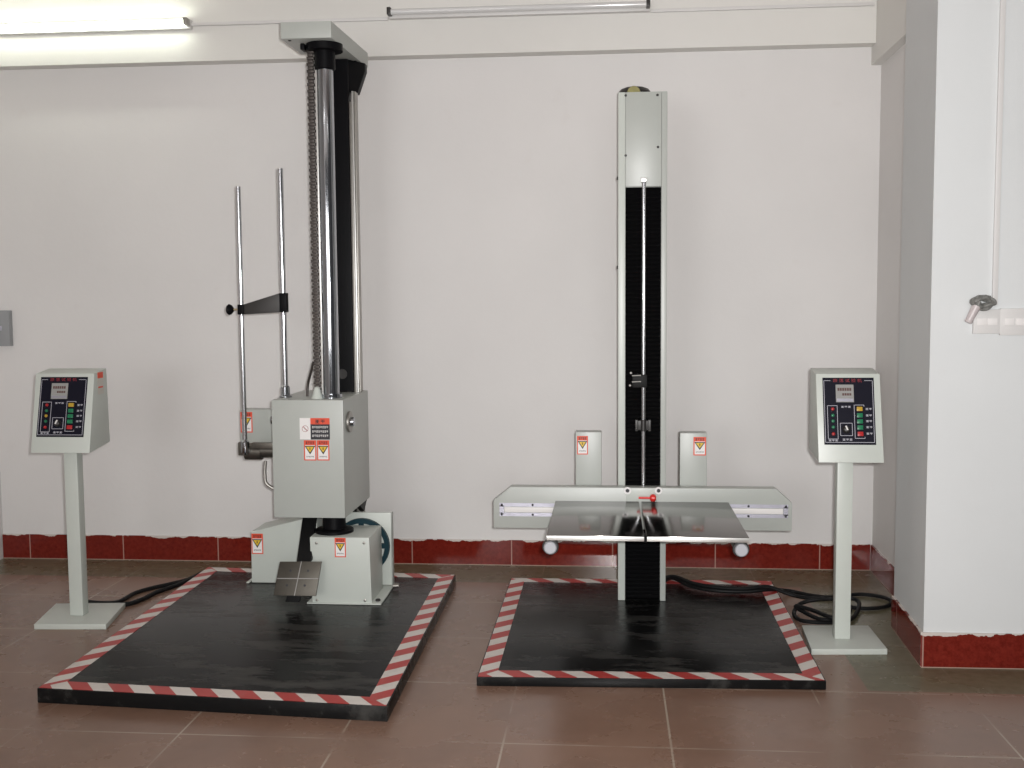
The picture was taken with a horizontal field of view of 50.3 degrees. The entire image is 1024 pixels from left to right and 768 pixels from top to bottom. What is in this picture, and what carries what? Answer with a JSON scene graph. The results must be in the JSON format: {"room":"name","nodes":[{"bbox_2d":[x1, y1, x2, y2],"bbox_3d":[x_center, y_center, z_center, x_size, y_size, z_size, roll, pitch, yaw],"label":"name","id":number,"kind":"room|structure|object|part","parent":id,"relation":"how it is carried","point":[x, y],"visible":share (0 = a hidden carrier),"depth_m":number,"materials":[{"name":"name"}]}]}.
{"room":"test facility","nodes":[
{"label":"test facility","id":0,"kind":"room"},
{"bbox_2d":[0,474,2,559],"bbox_3d":[-3.125,-0.196,1.277,0.200,2.900,8.622,0,5,5],"label":"wall","id":1,"kind":"structure","parent":0,"point":[1,518],"depth_m":5.64,"materials":[{"name":"paint"}]},
{"bbox_2d":[0,47,880,552],"bbox_3d":[-0.424,-0.551,5.453,5.000,2.900,0.200,0,5,5],"label":"wall","id":2,"kind":"structure","parent":0,"point":[488,186],"depth_m":5.36,"materials":[{"name":"paint"}]},
{"bbox_2d":[0,310,12,345],"bbox_3d":[-2.596,-0.283,5.545,0.095,0.181,0.040,0,5,5],"label":"switch box","id":3,"kind":"object","parent":2,"relation":"attached to","point":[6,328],"visible":1,"depth_m":5.53,"materials":[{"name":"grey"}]},
{"bbox_2d":[0,17,192,34],"bbox_3d":[-2.159,-1.730,5.281,1.230,0.044,0.082,0,5,5],"label":"lamp","id":4,"kind":"object","parent":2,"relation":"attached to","point":[185,23],"visible":1,"depth_m":5.26,"materials":[{"name":"white plastic"}]},
{"bbox_2d":[191,17,387,25],"bbox_3d":[-1.067,-1.734,5.218,0.961,0.015,0.016,0,5,5],"label":"conduit","id":5,"kind":"object","parent":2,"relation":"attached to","point":[364,18],"visible":0.94,"depth_m":5.21,"materials":[{"name":"white plastic"}]},
{"bbox_2d":[2,534,869,570],"bbox_3d":[-0.454,0.839,5.463,4.387,0.128,0.009,0,5,5],"label":"baseboard","id":6,"kind":"structure","parent":2,"relation":"attached to","point":[796,556],"depth_m":5.43,"materials":[{"name":"red tile"}]},
{"bbox_2d":[0,0,876,69],"bbox_3d":[-0.487,-1.776,5.215,4.367,0.418,0.087,0,5,5],"label":"ceiling beam","id":7,"kind":"structure","parent":2,"relation":"attached to","point":[828,27],"depth_m":5.18,"materials":[{"name":"paint"}]},
{"bbox_2d":[387,0,649,19],"bbox_3d":[0.027,-1.748,5.087,1.226,0.044,0.082,0,5,5],"label":"lamp","id":8,"kind":"object","parent":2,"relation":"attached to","point":[635,6],"visible":1,"depth_m":5.07,"materials":[{"name":"glass"},{"name":"metal"}]},
{"bbox_2d":[651,2,874,12],"bbox_3d":[1.150,-1.735,5.023,1.015,0.015,0.016,0,5,5],"label":"conduit","id":9,"kind":"object","parent":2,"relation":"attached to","point":[859,4],"visible":1,"depth_m":5.01,"materials":[{"name":"white plastic"}]},
{"bbox_2d":[0,558,1023,767],"bbox_3d":[-0.002,1.299,1.112,6.600,0.100,9.200,0,5,5],"label":"floor","id":10,"kind":"structure","parent":0,"point":[873,711],"depth_m":3.49,"materials":[{"name":"tile"}]},
{"bbox_2d":[31,368,124,628],"bbox_3d":[-1.816,0.463,4.534,0.300,1.048,0.343,-1,5,-6],"label":"stand","id":11,"kind":"object","parent":10,"relation":"on","point":[71,415],"visible":1,"depth_m":4.46,"materials":[{"name":"grey metal"}]},
{"bbox_3d":[-1.829,0.093,4.432,0.199,0.240,0.060,0,5,5],"label":"control panel","id":12,"kind":"part","parent":11,"relation":"part of","materials":[{"name":"black plastic"}]},
{"bbox_3d":[-1.812,0.974,4.575,0.300,0.022,0.343,-1,5,-6],"label":"plate","id":13,"kind":"part","parent":11,"relation":"part of","materials":[{"name":"grey metal"}]},
{"bbox_2d":[88,576,194,606],"bbox_3d":[-1.627,0.945,4.924,0.151,0.024,0.580,3,6,38],"label":"power cable","id":14,"kind":"object","parent":10,"relation":"on","point":[139,600],"visible":0.71,"depth_m":4.91,"materials":[{"name":"black rubber"}]},
{"bbox_2d":[88,571,201,602],"bbox_3d":[-1.634,0.930,5.003,0.125,0.039,0.646,3,6,37],"label":"power cable","id":15,"kind":"object","parent":10,"relation":"on","point":[158,586],"visible":0.63,"depth_m":4.97,"materials":[{"name":"black rubber"}]},
{"bbox_2d":[37,21,455,721],"bbox_3d":[-0.936,-0.222,4.239,1.224,2.446,1.725,0,5,5],"label":"drop tester","id":16,"kind":"object","parent":10,"relation":"on","point":[321,623],"visible":1,"depth_m":4.54,"materials":[{"name":"black metal"}]},
{"bbox_3d":[-1.205,-0.318,4.662,0.030,0.048,0.048,0,5,5],"label":"clamp knob","id":17,"kind":"part","parent":16,"relation":"part of","materials":[{"name":"black paint"}]},
{"bbox_3d":[-1.156,-0.271,4.662,0.020,1.134,0.020,0,5,5],"label":"support rod","id":18,"kind":"part","parent":16,"relation":"part of","materials":[{"name":"silver metal"}]},
{"bbox_3d":[-1.065,-0.342,4.648,0.161,0.090,0.014,0,5,5],"label":"tie arm","id":19,"kind":"part","parent":16,"relation":"part of"},
{"bbox_3d":[-0.974,-0.426,4.633,0.024,0.968,0.024,0,5,5],"label":"support rod","id":20,"kind":"part","parent":16,"relation":"part of","materials":[{"name":"silver metal"}]},
{"bbox_3d":[-0.888,0.807,4.519,0.194,0.138,0.056,0,5,5],"label":"impact plate","id":21,"kind":"part","parent":16,"relation":"part of","materials":[{"name":"metal"}]},
{"bbox_3d":[-0.880,0.718,4.657,0.103,0.355,0.289,0,5,5],"label":"drop arm","id":22,"kind":"part","parent":16,"relation":"part of","materials":[{"name":"black metal"}]},
{"bbox_3d":[-0.830,-0.660,4.574,0.030,1.455,0.020,0,5,5],"label":"roller chain","id":23,"kind":"part","parent":16,"relation":"part of","materials":[{"name":"metal"}]},
{"bbox_3d":[-0.680,0.160,4.615,0.028,0.090,0.090,0,5,5],"label":"knob","id":24,"kind":"part","parent":16,"relation":"part of","materials":[{"name":"metal"}]},
{"bbox_3d":[-0.653,0.731,4.865,0.247,0.326,0.030,0,5,5],"label":"guard plate","id":25,"kind":"part","parent":16,"relation":"part of","materials":[{"name":"grey metal"}]},
{"bbox_2d":[477,86,825,689],"bbox_3d":[0.514,-0.115,4.275,1.239,2.206,1.345,0,5,5],"label":"drop tester","id":26,"kind":"object","parent":10,"relation":"on","point":[638,628],"visible":1,"depth_m":4.51,"materials":[{"name":"black metal"}]},
{"bbox_3d":[0.110,0.530,4.590,0.327,0.056,0.003,0,5,5],"label":"slot frame","id":27,"kind":"part","parent":26,"relation":"part of","materials":[{"name":"metal"}]},
{"bbox_3d":[0.463,-0.140,4.598,0.030,2.140,0.022,0,5,5],"label":"rail","id":28,"kind":"part","parent":26,"relation":"part of","materials":[{"name":"grey metal"}]},
{"bbox_2d":[624,487,630,493],"bbox_3d":[0.482,0.445,4.547,0.031,0.031,0.002,0,5,5],"label":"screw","id":29,"kind":"object","parent":26,"relation":"in","point":[627,490],"depth_m":4.55,"materials":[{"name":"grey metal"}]},
{"bbox_3d":[0.516,-1.216,4.589,0.140,0.062,0.141,0,5,5],"label":"motor","id":30,"kind":"part","parent":26,"relation":"part of","materials":[{"name":"black metal"}]},
{"bbox_3d":[0.541,0.463,4.546,0.130,0.055,0.003,0,5,5],"label":"plate","id":31,"kind":"part","parent":26,"relation":"part of","materials":[{"name":"grey metal"}]},
{"bbox_3d":[0.549,-0.207,4.545,0.016,1.280,0.016,0,5,5],"label":"guide rod","id":32,"kind":"part","parent":26,"relation":"part of","materials":[{"name":"silver metal"}]},
{"bbox_3d":[0.545,-1.014,4.521,0.147,0.386,0.020,0,5,5],"label":"plate","id":33,"kind":"part","parent":26,"relation":"part of","materials":[{"name":"grey metal"}]},
{"bbox_3d":[0.561,0.472,4.524,0.071,0.032,0.039,0,5,5],"label":"release knob","id":34,"kind":"part","parent":26,"relation":"part of","materials":[{"name":"red plastic"}]},
{"bbox_2d":[655,487,661,493],"bbox_3d":[0.610,0.444,4.536,0.031,0.031,0.002,0,5,5],"label":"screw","id":35,"kind":"object","parent":26,"relation":"in","point":[658,490],"depth_m":4.54,"materials":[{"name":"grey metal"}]},
{"bbox_3d":[0.637,-0.140,4.582,0.024,2.140,0.022,0,5,5],"label":"rail","id":36,"kind":"part","parent":26,"relation":"part of","materials":[{"name":"grey metal"}]},
{"bbox_3d":[0.985,0.526,4.512,0.311,0.056,0.003,0,5,5],"label":"slot frame","id":37,"kind":"part","parent":26,"relation":"part of","materials":[{"name":"metal"}]},
{"bbox_2d":[666,575,860,624],"bbox_3d":[1.029,0.919,4.654,0.875,0.072,0.398,1,5,19],"label":"power cable","id":38,"kind":"object","parent":10,"relation":"on","point":[828,620],"visible":0.73,"depth_m":4.62,"materials":[{"name":"black rubber"}]},
{"bbox_2d":[666,578,891,610],"bbox_3d":[1.149,0.917,4.788,1.011,0.055,0.244,1,5,12],"label":"power cable","id":39,"kind":"object","parent":10,"relation":"on","point":[889,599],"visible":0.76,"depth_m":4.77,"materials":[{"name":"black rubber"}]},
{"bbox_2d":[802,368,886,654],"bbox_3d":[1.260,0.469,4.146,0.280,1.051,0.312,0,5,5],"label":"stand","id":40,"kind":"object","parent":10,"relation":"on","point":[846,414],"visible":1,"depth_m":4.07,"materials":[{"name":"grey metal"}]},
{"bbox_3d":[1.264,0.982,4.187,0.280,0.022,0.312,0,5,5],"label":"plate","id":41,"kind":"part","parent":40,"relation":"part of","materials":[{"name":"grey metal"}]},
{"bbox_3d":[1.253,0.101,4.051,0.187,0.245,0.060,0,5,5],"label":"control panel","id":42,"kind":"part","parent":40,"relation":"part of","materials":[{"name":"black plastic"}]},
{"bbox_2d":[872,44,904,565],"bbox_3d":[1.846,-0.507,4.695,0.345,2.900,0.917,0,5,5],"label":"wall","id":43,"kind":"structure","parent":0,"point":[892,69],"depth_m":4.94,"materials":[{"name":"paint"}]},
{"bbox_2d":[870,545,893,595],"bbox_3d":[1.688,0.875,4.816,0.009,0.128,0.908,0,5,6],"label":"baseboard","id":44,"kind":"structure","parent":43,"relation":"attached to","point":[882,569],"depth_m":5.01,"materials":[{"name":"red tile"}]},
{"bbox_2d":[871,0,905,64],"bbox_3d":[1.769,-1.702,4.605,0.282,0.502,0.917,0,5,5],"label":"trim","id":45,"kind":"structure","parent":43,"relation":"attached to","point":[890,14],"depth_m":4.79,"materials":[{"name":"paint"}]},
{"bbox_2d":[894,0,1023,633],"bbox_3d":[2.466,-0.451,3.941,1.977,2.900,0.480,0,5,5],"label":"wall pillar","id":46,"kind":"structure","parent":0,"point":[959,566],"depth_m":3.83,"materials":[{"name":"paint"}]},
{"bbox_2d":[891,596,922,666],"bbox_3d":[1.497,0.931,4.138,0.009,0.128,0.481,0,5,7],"label":"baseboard","id":47,"kind":"structure","parent":46,"relation":"attached to","point":[904,626],"depth_m":4.11,"materials":[{"name":"red tile"}]},
{"bbox_2d":[921,632,1023,669],"bbox_3d":[2.352,0.949,3.830,1.786,0.128,0.009,0,5,4],"label":"baseboard","id":48,"kind":"structure","parent":46,"relation":"attached to","point":[938,649],"depth_m":3.88,"materials":[{"name":"red tile"}]},
{"bbox_2d":[965,295,996,323],"bbox_3d":[1.617,-0.258,3.762,0.105,0.101,0.041,0,5,5],"label":"wire tangle","id":49,"kind":"object","parent":46,"relation":"attached to","point":[975,302],"visible":1,"depth_m":3.75,"materials":[{"name":"grey metal"}]},
{"bbox_2d":[972,309,1000,333],"bbox_3d":[1.647,-0.217,3.784,0.090,0.084,0.017,0,5,5],"label":"wall switch","id":50,"kind":"object","parent":46,"relation":"attached to","point":[985,322],"visible":0.93,"depth_m":3.78,"materials":[{"name":"white plastic"}]},
{"bbox_2d":[992,0,1005,304],"bbox_3d":[1.667,-1.074,3.716,0.018,1.606,0.012,0,5,5],"label":"cable trunking","id":51,"kind":"object","parent":46,"relation":"attached to","point":[1002,15],"visible":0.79,"depth_m":3.73,"materials":[{"name":"white plastic"}]},
{"bbox_2d":[999,308,1023,334],"bbox_3d":[1.740,-0.215,3.776,0.098,0.093,0.017,0,5,5],"label":"wall switch","id":52,"kind":"object","parent":46,"relation":"attached to","point":[1011,319],"visible":1,"depth_m":3.77,"materials":[{"name":"white plastic"}]}
]}

